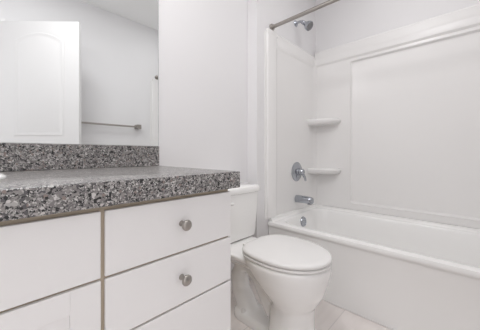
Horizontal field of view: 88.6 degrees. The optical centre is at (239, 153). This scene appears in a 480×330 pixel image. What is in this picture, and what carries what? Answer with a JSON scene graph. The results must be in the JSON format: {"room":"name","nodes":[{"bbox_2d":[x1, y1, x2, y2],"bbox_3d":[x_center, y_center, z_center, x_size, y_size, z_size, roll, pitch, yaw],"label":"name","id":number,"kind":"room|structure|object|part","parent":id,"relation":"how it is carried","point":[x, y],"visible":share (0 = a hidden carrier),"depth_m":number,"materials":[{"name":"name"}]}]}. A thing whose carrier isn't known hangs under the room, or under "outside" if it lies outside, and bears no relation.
{"room":"bathroom","nodes":[
{"label":"bathroom","id":0,"kind":"room"},
{"bbox_2d":[0,0,158,145],"bbox_3d":[-0.831,-0.516,0.782,0.006,0.960,1.226,0,0,44],"label":"wall mirror","id":1,"kind":"object","parent":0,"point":[72,71],"visible":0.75,"depth_m":0.98,"materials":[{"name":"silver mirror"}]},
{"bbox_2d":[0,0,314,272],"bbox_3d":[-0.333,-0.304,1.319,0.184,2.340,2.968,0,0,44],"label":"wall","id":2,"kind":"structure","parent":0,"point":[211,52],"depth_m":1.52,"materials":[{"name":"white paint"}]},
{"bbox_2d":[0,143,158,171],"bbox_3d":[-0.839,0.013,0.762,0.020,0.094,1.259,0,0,44],"label":"backsplash","id":3,"kind":"structure","parent":2,"relation":"attached to","point":[13,156],"depth_m":0.95,"materials":[{"name":"stone"}]},
{"bbox_2d":[294,20,312,30],"bbox_3d":[0.509,-1.026,1.959,0.150,0.119,0.074,0,0,44],"label":"shower","id":4,"kind":"object","parent":2,"relation":"attached to","point":[308,25],"visible":1,"depth_m":1.93,"materials":[{"name":"silver metal"}]},
{"bbox_2d":[269,0,339,30],"bbox_3d":[0.781,-0.905,1.242,1.534,0.048,0.048,0,0,44],"label":"shower curtain rod","id":5,"kind":"object","parent":2,"relation":"attached to","point":[272,26],"visible":0.97,"depth_m":1.59,"materials":[{"name":"silver metal"}]},
{"bbox_2d":[231,280,390,329],"bbox_3d":[0.737,0.891,0.297,3.144,0.050,2.968,0,0,44],"label":"floor","id":6,"kind":"structure","parent":0,"point":[328,316],"depth_m":1.27,"materials":[{"name":"tile"}]},
{"bbox_2d":[0,189,230,329],"bbox_3d":[-0.642,0.492,0.567,0.570,0.748,1.243,0,0,44],"label":"vanity cabinet","id":7,"kind":"object","parent":6,"relation":"on","point":[164,263],"visible":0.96,"depth_m":0.59,"materials":[{"name":"white wood"}]},
{"bbox_3d":[-0.457,0.518,0.405,0.010,0.465,0.412,0,0,44],"label":"cabinet door","id":8,"kind":"part","parent":7,"relation":"part of","materials":[{"name":"white paint"}]},
{"bbox_3d":[-0.460,0.514,0.407,0.002,0.363,0.302,0,0,44],"label":"door panel","id":9,"kind":"part","parent":7,"relation":"part of","materials":[{"name":"white paint"}]},
{"bbox_2d":[0,143,239,221],"bbox_3d":[-0.640,0.041,0.576,0.564,0.150,1.264,0,0,44],"label":"countertop","id":10,"kind":"structure","parent":7,"relation":"on","point":[42,179],"depth_m":0.68,"materials":[{"name":"stone"}]},
{"bbox_2d":[0,173,6,179],"bbox_3d":[-0.753,0.124,0.435,0.390,0.150,0.494,0,0,44],"label":"sink","id":11,"kind":"object","parent":10,"relation":"in","point":[2,176],"visible":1,"depth_m":0.58,"materials":[{"name":"white ceramic"}]},
{"bbox_3d":[-0.172,0.357,0.703,0.010,0.143,0.396,0,0,44],"label":"drawer","id":12,"kind":"part","parent":7,"relation":"part of","materials":[{"name":"white paint"}]},
{"bbox_3d":[-0.172,0.205,0.703,0.010,0.150,0.396,0,0,44],"label":"drawer","id":13,"kind":"part","parent":7,"relation":"part of","materials":[{"name":"white paint"}]},
{"bbox_3d":[-0.172,0.593,0.703,0.010,0.316,0.396,0,0,44],"label":"drawer","id":14,"kind":"part","parent":7,"relation":"part of","materials":[{"name":"white paint"}]},
{"bbox_3d":[-0.154,0.352,0.689,0.034,0.030,0.030,0,0,44],"label":"knob","id":15,"kind":"part","parent":7,"relation":"part of","materials":[{"name":"silver metal"}]},
{"bbox_3d":[-0.154,0.200,0.689,0.034,0.030,0.030,0,0,44],"label":"knob","id":16,"kind":"part","parent":7,"relation":"part of","materials":[{"name":"silver metal"}]},
{"bbox_2d":[228,183,331,329],"bbox_3d":[0.113,0.529,1.258,0.706,0.678,0.380,0,0,44],"label":"toilet","id":17,"kind":"object","parent":6,"relation":"on","point":[290,276],"visible":0.89,"depth_m":1.10,"materials":[{"name":"white ceramic"}]},
{"bbox_3d":[-0.070,0.364,1.433,0.190,0.270,0.362,0,0,44],"label":"tank","id":18,"kind":"part","parent":17,"relation":"part of","materials":[{"name":"white ceramic"}]},
{"bbox_3d":[-0.069,0.209,1.432,0.203,0.038,0.380,0,0,44],"label":"tank lid","id":19,"kind":"part","parent":17,"relation":"part of","materials":[{"name":"white ceramic"}]},
{"bbox_3d":[0.122,0.675,1.250,0.678,0.387,0.341,0,0,44],"label":"bowl","id":20,"kind":"part","parent":17,"relation":"part of","materials":[{"name":"white ceramic"}]},
{"bbox_3d":[0.224,0.472,1.153,0.401,0.012,0.342,0,0,44],"label":"seat","id":21,"kind":"part","parent":17,"relation":"part of","materials":[{"name":"white plastic"}]},
{"bbox_3d":[0.224,0.453,1.153,0.401,0.021,0.342,0,0,44],"label":"lid","id":22,"kind":"part","parent":17,"relation":"part of","materials":[{"name":"white plastic"}]},
{"bbox_2d":[268,204,479,329],"bbox_3d":[0.991,0.661,1.462,1.528,0.410,0.714,0,0,44],"label":"bathtub","id":23,"kind":"object","parent":6,"relation":"on","point":[392,272],"visible":0.85,"depth_m":1.32,"materials":[{"name":"white ceramic"}]},
{"bbox_3d":[0.501,0.544,1.962,0.034,0.082,0.080,0,0,44],"label":"overflow plate","id":24,"kind":"part","parent":23,"relation":"part of","materials":[{"name":"silver metal"}]},
{"bbox_2d":[315,0,479,52],"bbox_3d":[1.279,-0.304,1.763,1.534,2.340,0.100,0,0,44],"label":"wall","id":25,"kind":"structure","parent":0,"point":[341,22],"depth_m":1.95,"materials":[{"name":"white paint"}]},
{"bbox_2d":[264,4,479,227],"bbox_3d":[0.985,-0.227,1.455,1.534,1.365,0.752,0,0,44],"label":"tub surround","id":26,"kind":"object","parent":25,"relation":"attached to","point":[388,122],"visible":1,"depth_m":1.79,"materials":[{"name":"white plastic"}]},
{"bbox_3d":[0.444,-0.210,1.967,0.045,1.332,0.746,0,0,44],"label":"panel","id":27,"kind":"part","parent":26,"relation":"part of","materials":[{"name":"white plastic"}]},
{"bbox_2d":[291,162,306,180],"bbox_3d":[0.487,0.149,1.980,0.072,0.156,0.156,0,0,44],"label":"shower valve","id":28,"kind":"object","parent":26,"relation":"attached to","point":[297,171],"visible":1,"depth_m":1.97,"materials":[{"name":"silver metal"}]},
{"bbox_3d":[0.500,0.173,1.974,0.046,0.102,0.064,0,0,44],"label":"lever","id":29,"kind":"part","parent":28,"relation":"part of","materials":[{"name":"silver metal"}]},
{"bbox_2d":[295,195,313,204],"bbox_3d":[0.512,0.369,1.956,0.142,0.062,0.060,0,0,44],"label":"tub spout","id":30,"kind":"object","parent":26,"relation":"attached to","point":[307,200],"visible":1,"depth_m":1.93,"materials":[{"name":"silver metal"}]},
{"bbox_2d":[307,168,340,173],"bbox_3d":[0.717,0.152,2.103,0.240,0.048,0.142,0,0,44],"label":"corner shelf","id":31,"kind":"object","parent":26,"relation":"attached to","point":[309,170],"depth_m":2.07,"materials":[{"name":"white plastic"}]},
{"bbox_2d":[307,118,340,125],"bbox_3d":[0.717,-0.268,2.103,0.240,0.048,0.142,0,0,44],"label":"corner shelf","id":32,"kind":"object","parent":26,"relation":"attached to","point":[310,121],"depth_m":2.08,"materials":[{"name":"white plastic"}]}
]}

